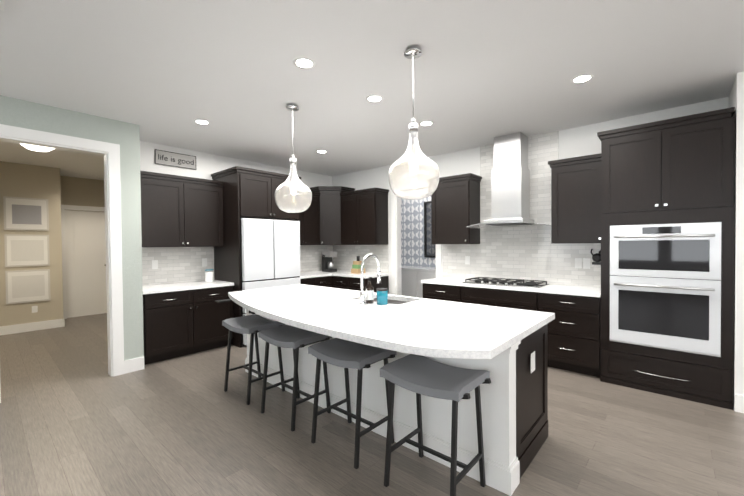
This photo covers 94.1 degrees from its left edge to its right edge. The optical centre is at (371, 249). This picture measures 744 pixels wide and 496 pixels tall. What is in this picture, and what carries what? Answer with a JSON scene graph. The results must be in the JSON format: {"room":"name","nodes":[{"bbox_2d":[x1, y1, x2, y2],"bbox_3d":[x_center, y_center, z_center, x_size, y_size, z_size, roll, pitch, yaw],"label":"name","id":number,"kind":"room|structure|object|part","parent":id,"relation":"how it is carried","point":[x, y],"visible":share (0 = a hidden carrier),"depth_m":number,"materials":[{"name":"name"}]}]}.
{"room":"kitchen","nodes":[
{"label":"kitchen","id":0,"kind":"room"},
{"bbox_2d":[0,95,143,360],"bbox_3d":[-4.709,0.036,1.592,0.120,2.740,6.260,0,1,41],"label":"wall","id":1,"kind":"structure","parent":0,"point":[125,136],"depth_m":3.78,"materials":[{"name":"grey paint"}]},
{"bbox_2d":[0,124,123,402],"bbox_3d":[-3.101,0.123,3.410,0.160,2.480,1.030,0,1,41],"label":"trim","id":2,"kind":"structure","parent":1,"relation":"attached to","point":[110,152],"depth_m":3.68,"materials":[{"name":"paint"}]},
{"bbox_2d":[0,141,331,325],"bbox_3d":[-2.295,-0.038,4.909,0.660,2.740,5.270,0,1,41],"label":"wall","id":3,"kind":"structure","parent":0,"point":[54,187],"depth_m":5.74,"materials":[{"name":"paint"}]},
{"bbox_2d":[3,196,48,230],"bbox_3d":[-5.639,-0.576,5.658,0.030,0.530,0.520,0,1,41],"label":"picture frame","id":4,"kind":"object","parent":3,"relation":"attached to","point":[20,213],"visible":0.98,"depth_m":5.64,"materials":[{"name":"wood"}]},
{"bbox_2d":[4,234,49,266],"bbox_3d":[-5.634,0.019,5.668,0.030,0.520,0.520,0,1,41],"label":"picture frame","id":5,"kind":"object","parent":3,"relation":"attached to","point":[25,250],"visible":0.93,"depth_m":5.65,"materials":[{"name":"wood"}]},
{"bbox_2d":[5,269,50,303],"bbox_3d":[-5.628,0.604,5.677,0.030,0.530,0.520,0,1,41],"label":"picture frame","id":6,"kind":"object","parent":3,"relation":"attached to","point":[24,286],"visible":0.98,"depth_m":5.66,"materials":[{"name":"wood"}]},
{"bbox_2d":[0,318,65,334],"bbox_3d":[-5.817,1.284,5.482,0.015,0.140,1.435,0,1,41],"label":"baseboard","id":7,"kind":"structure","parent":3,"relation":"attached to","point":[26,327],"depth_m":5.71,"materials":[{"name":"paint"}]},
{"bbox_2d":[32,306,37,312],"bbox_3d":[-5.591,0.993,5.740,0.006,0.110,0.070,0,1,41],"label":"electrical outlet plate","id":8,"kind":"object","parent":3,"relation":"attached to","point":[34,308],"depth_m":5.74,"materials":[{"name":"white plastic"}]},
{"bbox_2d":[65,210,106,317],"bbox_3d":[-5.684,0.279,6.940,0.085,2.090,0.680,0,1,41],"label":"door","id":9,"kind":"structure","parent":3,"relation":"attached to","point":[85,243],"depth_m":6.91,"materials":[{"name":"paint"}]},
{"bbox_2d":[61,205,104,318],"bbox_3d":[-5.255,0.224,7.374,0.020,2.190,2.210,0,1,41],"label":"door frame","id":10,"kind":"structure","parent":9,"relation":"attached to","point":[63,207],"depth_m":6.64,"materials":[{"name":"paint"}]},
{"bbox_2d":[154,149,195,169],"bbox_3d":[-2.687,-1.227,4.754,0.026,0.190,0.520,0,1,41],"label":"sign","id":11,"kind":"object","parent":3,"relation":"attached to","point":[168,158],"visible":1,"depth_m":4.73,"materials":[{"name":"white wood"}]},
{"bbox_2d":[142,247,213,285],"bbox_3d":[-2.717,0.216,4.745,0.006,0.495,1.094,0,1,41],"label":"wall tile","id":12,"kind":"structure","parent":3,"relation":"attached to","point":[175,264],"depth_m":4.76,"materials":[{"name":"white tile"}]},
{"bbox_2d":[152,260,157,268],"bbox_3d":[-2.864,0.202,4.571,0.003,0.120,0.070,0,1,41],"label":"electrical outlet plate","id":13,"kind":"object","parent":12,"relation":"attached to","point":[154,262],"depth_m":4.57,"materials":[{"name":"white plastic"}]},
{"bbox_2d":[202,258,206,266],"bbox_3d":[-2.440,0.191,5.050,0.003,0.120,0.070,0,1,41],"label":"electrical outlet plate","id":14,"kind":"object","parent":12,"relation":"attached to","point":[204,260],"depth_m":5.05,"materials":[{"name":"white plastic"}]},
{"bbox_2d":[140,171,223,246],"bbox_3d":[-2.579,-0.474,4.634,0.345,0.885,1.055,0,1,41],"label":"upper cabinet","id":15,"kind":"object","parent":3,"relation":"attached to","point":[175,211],"depth_m":4.49,"materials":[{"name":"brown wood"}]},
{"bbox_2d":[212,167,299,222],"bbox_3d":[-1.741,-0.769,5.264,0.765,0.630,0.960,0,1,41],"label":"upper cabinet","id":16,"kind":"object","parent":3,"relation":"attached to","point":[247,194],"depth_m":4.84,"materials":[{"name":"brown wood"}]},
{"bbox_2d":[296,195,315,244],"bbox_3d":[-1.311,-0.523,6.068,0.345,0.905,0.755,0,1,41],"label":"upper cabinet","id":17,"kind":"object","parent":3,"relation":"attached to","point":[307,219],"depth_m":6.06,"materials":[{"name":"brown wood"}]},
{"bbox_2d":[300,245,333,272],"bbox_3d":[-1.240,0.161,6.415,0.006,0.525,1.346,0,1,41],"label":"wall tile","id":18,"kind":"structure","parent":3,"relation":"attached to","point":[310,255],"depth_m":6.54,"materials":[{"name":"white tile"}]},
{"bbox_2d":[0,313,743,495],"bbox_3d":[-1.698,1.384,3.193,14.100,0.060,12.600,0,1,41],"label":"floor","id":19,"kind":"structure","parent":0,"point":[76,419],"depth_m":2.46,"materials":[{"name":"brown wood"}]},
{"bbox_2d":[142,280,233,364],"bbox_3d":[-2.467,0.902,4.549,0.638,0.875,1.082,0,1,41],"label":"base cabinet","id":20,"kind":"object","parent":19,"relation":"on","point":[183,319],"visible":0.85,"depth_m":4.31,"materials":[{"name":"brown wood"}]},
{"bbox_2d":[205,272,213,281],"bbox_3d":[-2.276,0.387,4.843,0.109,0.140,0.109,0,1,32],"label":"canister","id":21,"kind":"object","parent":20,"relation":"on","point":[209,276],"depth_m":4.80,"materials":[{"name":"ceramic"}]},
{"bbox_2d":[222,314,285,404],"bbox_3d":[-1.119,1.008,3.287,0.556,0.682,0.382,0,1,41],"label":"stool","id":22,"kind":"object","parent":19,"relation":"on","point":[253,325],"visible":0.96,"depth_m":3.25,"materials":[{"name":"grey fabric"}]},
{"bbox_2d":[240,218,300,345],"bbox_3d":[-1.702,0.436,5.258,0.790,1.730,0.920,0,1,41],"label":"fridge","id":23,"kind":"object","parent":19,"relation":"on","point":[269,253],"visible":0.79,"depth_m":4.92,"materials":[{"name":"white metal"}]},
{"bbox_2d":[258,325,331,431],"bbox_3d":[-0.632,1.010,2.856,0.556,0.682,0.382,0,1,41],"label":"stool","id":24,"kind":"object","parent":19,"relation":"on","point":[290,336],"visible":0.9,"depth_m":2.80,"materials":[{"name":"grey fabric"}]},
{"bbox_2d":[300,274,331,287],"bbox_3d":[-1.162,0.888,6.002,0.666,0.835,0.805,0,1,41],"label":"base cabinet","id":25,"kind":"object","parent":19,"relation":"on","point":[325,280],"depth_m":5.91,"materials":[{"name":"brown wood"}]},
{"bbox_2d":[300,272,319,277],"bbox_3d":[-1.194,0.450,5.997,0.620,0.041,0.770,0,1,41],"label":"countertop","id":26,"kind":"structure","parent":25,"relation":"on","point":[306,274],"depth_m":5.83,"materials":[{"name":"white stone"}]},
{"bbox_2d":[308,338,396,468],"bbox_3d":[-0.138,1.013,2.419,0.556,0.682,0.382,0,1,41],"label":"stool","id":27,"kind":"object","parent":19,"relation":"on","point":[344,354],"visible":0.96,"depth_m":2.36,"materials":[{"name":"grey fabric"}]},
{"bbox_2d":[332,274,387,292],"bbox_3d":[-0.251,0.879,6.056,0.892,0.835,0.627,0,1,41],"label":"base cabinet","id":28,"kind":"object","parent":19,"relation":"on","point":[341,279],"depth_m":5.84,"materials":[{"name":"brown wood"}]},
{"bbox_2d":[312,270,387,277],"bbox_3d":[-0.438,0.440,6.236,1.437,0.041,0.590,0,1,41],"label":"countertop","id":29,"kind":"structure","parent":28,"relation":"on","point":[347,274],"depth_m":5.89,"materials":[{"name":"white stone"}]},
{"bbox_2d":[322,252,336,271],"bbox_3d":[-0.800,0.231,6.511,0.220,0.374,0.180,0,1,41],"label":"coffee maker","id":30,"kind":"object","parent":29,"relation":"on","point":[327,264],"visible":1,"depth_m":6.46,"materials":[{"name":"black metal"}]},
{"bbox_2d":[351,256,365,273],"bbox_3d":[-0.242,0.267,6.085,0.160,0.304,0.200,0,1,41],"label":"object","id":31,"kind":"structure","parent":29,"relation":"on","point":[356,267],"depth_m":6.02,"materials":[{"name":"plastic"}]},
{"bbox_2d":[245,325,547,495],"bbox_3d":[-0.190,0.922,2.990,2.885,0.845,1.150,0,1,41],"label":"kitchen island","id":32,"kind":"object","parent":19,"relation":"on","point":[514,406],"depth_m":2.21,"materials":[{"name":"white wood"}]},
{"bbox_2d":[215,285,554,368],"bbox_3d":[-0.248,0.480,2.944,2.955,0.040,1.340,0,1,41],"label":"island countertop","id":33,"kind":"structure","parent":32,"relation":"on","point":[456,334],"depth_m":2.28,"materials":[{"name":"white stone"}]},
{"bbox_2d":[365,277,373,303],"bbox_3d":[-0.021,0.348,2.954,0.073,0.219,0.073,0,1,41],"label":"soap bottle","id":34,"kind":"object","parent":33,"relation":"on","point":[369,298],"visible":0.98,"depth_m":2.93,"materials":[{"name":"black glass"}]},
{"bbox_2d":[359,253,380,304],"bbox_3d":[0.001,0.246,2.966,0.094,0.423,0.267,0,1,41],"label":"faucet","id":35,"kind":"object","parent":33,"relation":"on","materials":[{"name":"silver metal"}]},
{"bbox_2d":[376,288,387,304],"bbox_3d":[0.086,0.393,2.894,0.096,0.129,0.096,0,1,41],"label":"candle jar","id":36,"kind":"object","parent":33,"relation":"on","point":[382,296],"visible":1,"depth_m":2.85,"materials":[{"name":"teal glass"}]},
{"bbox_2d":[374,297,402,304],"bbox_3d":[0.130,0.590,3.180,0.570,0.217,0.390,0,1,41],"label":"sink","id":37,"kind":"object","parent":33,"relation":"in","point":[394,300],"depth_m":3.32,"materials":[{"name":"silver metal"}]},
{"bbox_2d":[401,266,435,297],"bbox_3d":[0.822,0.819,7.170,1.840,0.900,0.475,0,1,41],"label":"half wall","id":38,"kind":"structure","parent":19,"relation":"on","point":[412,278],"depth_m":6.86,"materials":[{"name":"paint"}]},
{"bbox_2d":[380,354,490,495],"bbox_3d":[0.356,1.016,1.981,0.556,0.682,0.382,0,1,41],"label":"stool","id":39,"kind":"object","parent":19,"relation":"on","point":[418,375],"visible":1,"depth_m":1.94,"materials":[{"name":"grey fabric"}]},
{"bbox_2d":[423,285,452,300],"bbox_3d":[1.140,0.886,4.861,0.656,0.835,0.575,0,1,41],"label":"base cabinet","id":40,"kind":"object","parent":19,"relation":"on","point":[438,292],"depth_m":4.68,"materials":[{"name":"brown wood"}]},
{"bbox_2d":[453,285,528,309],"bbox_3d":[1.659,0.889,4.402,0.996,0.835,0.575,0,1,41],"label":"base cabinet","id":41,"kind":"object","parent":19,"relation":"on","point":[506,298],"depth_m":4.19,"materials":[{"name":"brown wood"}]},
{"bbox_2d":[529,293,600,376],"bbox_3d":[2.230,0.892,3.896,0.662,0.835,0.575,0,1,41],"label":"base cabinet","id":42,"kind":"object","parent":19,"relation":"on","point":[574,335],"depth_m":3.63,"materials":[{"name":"brown wood"}]},
{"bbox_2d":[421,277,600,296],"bbox_3d":[1.673,0.451,4.369,2.128,0.041,0.590,0,1,41],"label":"countertop","id":43,"kind":"structure","parent":42,"relation":"on","point":[569,290],"depth_m":3.98,"materials":[{"name":"white stone"}]},
{"bbox_2d":[462,277,548,287],"bbox_3d":[1.674,0.409,4.373,0.920,0.042,0.470,0,1,41],"label":"cooktop","id":44,"kind":"object","parent":43,"relation":"in","point":[511,282],"visible":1,"depth_m":4.29,"materials":[{"name":"black metal"}]},
{"bbox_2d":[600,107,734,409],"bbox_3d":[2.802,0.095,3.344,0.915,2.435,0.618,0,1,41],"label":"tall cabinet","id":45,"kind":"object","parent":19,"relation":"on","point":[650,207],"depth_m":3.07,"materials":[{"name":"brown wood"}]},
{"bbox_2d":[0,0,743,179],"bbox_3d":[-1.722,-1.425,3.148,14.100,0.080,12.600,0,1,41],"label":"ceiling","id":46,"kind":"structure","parent":0,"point":[169,72],"depth_m":2.67,"materials":[{"name":"paint"}]},
{"bbox_2d":[20,143,54,151],"bbox_3d":[-4.287,-1.323,4.445,0.380,0.120,0.380,0,1,41],"label":"ceiling fixture","id":47,"kind":"object","parent":46,"relation":"attached to","point":[37,148],"visible":0.4,"depth_m":4.39,"materials":[{"name":"white glass"}]},
{"bbox_2d":[194,119,209,124],"bbox_3d":[-1.857,-1.392,3.787,0.159,0.005,0.156,0,1,41],"label":"recessed light","id":48,"kind":"object","parent":46,"relation":"in","point":[203,122],"depth_m":3.80,"materials":[{"name":"paint"}]},
{"bbox_2d":[275,105,311,212],"bbox_3d":[-0.767,-0.876,3.371,0.358,1.038,0.358,0,1,41],"label":"pendant light","id":49,"kind":"object","parent":46,"relation":"hanging from","point":[293,193],"visible":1,"depth_m":3.27,"materials":[{"name":"glass"}]},
{"bbox_3d":[-0.765,-0.597,3.376,0.358,0.480,0.358,0,1,41],"label":"lamp shade","id":50,"kind":"part","parent":49,"relation":"part of","materials":[{"name":"clear glass"}]},
{"bbox_2d":[293,57,314,68],"bbox_3d":[-0.503,-1.385,2.574,0.163,0.005,0.161,0,1,41],"label":"recessed light","id":51,"kind":"object","parent":46,"relation":"in","point":[304,63],"depth_m":2.58,"materials":[{"name":"paint"}]},
{"bbox_2d":[366,95,382,102],"bbox_3d":[0.024,-1.400,3.217,0.162,0.005,0.166,0,1,41],"label":"recessed light","id":52,"kind":"object","parent":46,"relation":"in","point":[372,98],"depth_m":3.21,"materials":[{"name":"paint"}]},
{"bbox_2d":[388,48,439,199],"bbox_3d":[0.290,-0.870,2.423,0.358,1.038,0.358,0,1,41],"label":"pendant light","id":53,"kind":"object","parent":46,"relation":"hanging from","point":[414,173],"visible":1,"depth_m":2.32,"materials":[{"name":"glass"}]},
{"bbox_3d":[0.292,-0.591,2.427,0.358,0.480,0.358,0,1,41],"label":"lamp shade","id":54,"kind":"part","parent":53,"relation":"part of","materials":[{"name":"clear glass"}]},
{"bbox_2d":[419,121,433,125],"bbox_3d":[0.611,-1.416,3.897,0.162,0.005,0.165,0,1,41],"label":"recessed light","id":55,"kind":"object","parent":46,"relation":"in","point":[425,123],"depth_m":3.89,"materials":[{"name":"paint"}]},
{"bbox_2d":[571,74,593,83],"bbox_3d":[1.737,-1.409,2.861,0.161,0.005,0.170,0,1,41],"label":"recessed light","id":56,"kind":"object","parent":46,"relation":"in","point":[583,78],"depth_m":2.86,"materials":[{"name":"paint"}]},
{"bbox_2d":[401,213,401,265],"bbox_3d":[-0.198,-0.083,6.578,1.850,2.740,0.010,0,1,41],"label":"wall","id":57,"kind":"structure","parent":0,"point":[401,213],"depth_m":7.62,"materials":[{"name":"paint"}]},
{"bbox_2d":[401,196,435,266],"bbox_3d":[1.276,-0.105,7.150,3.300,2.740,0.120,0,1,41],"label":"wall","id":58,"kind":"structure","parent":0,"point":[412,232],"depth_m":7.40,"materials":[{"name":"paper"}]},
{"bbox_2d":[424,201,435,257],"bbox_3d":[1.204,-0.408,7.097,0.300,1.150,0.035,0,1,41],"label":"mirror","id":59,"kind":"object","parent":58,"relation":"attached to","point":[429,249],"visible":0.65,"depth_m":7.14,"materials":[{"name":"black glass"}]},
{"bbox_2d":[332,72,743,402],"bbox_3d":[2.366,-0.061,3.817,8.850,2.740,0.730,0,1,41],"label":"wall","id":60,"kind":"structure","parent":0,"point":[580,141],"depth_m":3.63,"materials":[{"name":"paint"}]},
{"bbox_2d":[309,187,355,244],"bbox_3d":[-0.765,-0.591,6.448,0.659,1.020,0.670,0,1,41],"label":"upper cabinet","id":61,"kind":"object","parent":60,"relation":"attached to","point":[329,200],"depth_m":6.25,"materials":[{"name":"brown wood"}]},
{"bbox_2d":[334,245,388,272],"bbox_3d":[-0.250,0.152,6.458,1.429,0.525,0.006,0,1,41],"label":"wall tile","id":62,"kind":"structure","parent":60,"relation":"attached to","point":[346,254],"depth_m":6.37,"materials":[{"name":"white tile"}]},
{"bbox_2d":[344,187,387,244],"bbox_3d":[-0.147,-0.534,6.120,0.830,0.905,0.345,0,1,41],"label":"upper cabinet","id":63,"kind":"object","parent":60,"relation":"attached to","point":[365,212],"depth_m":5.90,"materials":[{"name":"brown wood"}]},
{"bbox_2d":[391,190,441,295],"bbox_3d":[0.739,0.119,5.654,0.960,2.350,0.140,0,1,41],"label":"trim","id":64,"kind":"structure","parent":60,"relation":"attached to","point":[396,242],"depth_m":5.88,"materials":[{"name":"paint"}]},
{"bbox_2d":[431,175,479,243],"bbox_3d":[1.186,-0.527,4.940,0.590,0.905,0.345,0,1,41],"label":"upper cabinet","id":65,"kind":"object","parent":60,"relation":"attached to","point":[455,202],"depth_m":4.78,"materials":[{"name":"brown wood"}]},
{"bbox_2d":[467,132,550,227],"bbox_3d":[1.712,-0.860,4.362,0.880,1.146,0.508,0,1,41],"label":"range hood","id":66,"kind":"object","parent":60,"relation":"attached to","point":[510,184],"visible":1,"depth_m":4.31,"materials":[{"name":"metal"}]},
{"bbox_2d":[443,131,600,286],"bbox_3d":[1.864,-0.507,4.572,2.115,1.865,0.006,0,1,41],"label":"wall tile","id":67,"kind":"structure","parent":60,"relation":"attached to","point":[528,252],"depth_m":4.42,"materials":[{"name":"white tile"}]},
{"bbox_2d":[465,256,469,264],"bbox_3d":[1.382,0.158,5.007,0.070,0.120,0.003,0,1,41],"label":"electrical outlet plate","id":68,"kind":"object","parent":67,"relation":"attached to","point":[467,258],"depth_m":5.01,"materials":[{"name":"white plastic"}]},
{"bbox_2d":[575,258,589,268],"bbox_3d":[2.462,0.164,4.051,0.155,0.120,0.003,0,1,41],"label":"electrical outlet plate","id":69,"kind":"object","parent":67,"relation":"attached to","point":[586,263],"depth_m":4.04,"materials":[{"name":"white plastic"}]},
{"bbox_2d":[590,249,600,264],"bbox_3d":[2.565,0.084,3.945,0.133,0.182,0.024,0,1,41],"label":"ornament","id":70,"kind":"object","parent":67,"relation":"attached to","point":[596,257],"visible":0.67,"depth_m":3.94,"materials":[{"name":"black metal"}]},
{"bbox_2d":[548,155,599,242],"bbox_3d":[2.349,-0.520,3.911,0.516,0.905,0.345,0,1,41],"label":"upper cabinet","id":71,"kind":"object","parent":60,"relation":"attached to","point":[575,183],"depth_m":3.79,"materials":[{"name":"brown wood"}]},
{"bbox_2d":[734,394,743,412],"bbox_3d":[4.201,1.256,1.726,3.320,0.140,0.016,0,1,41],"label":"baseboard","id":72,"kind":"structure","parent":60,"relation":"attached to","point":[738,399],"depth_m":2.80,"materials":[{"name":"paint"}]}
]}

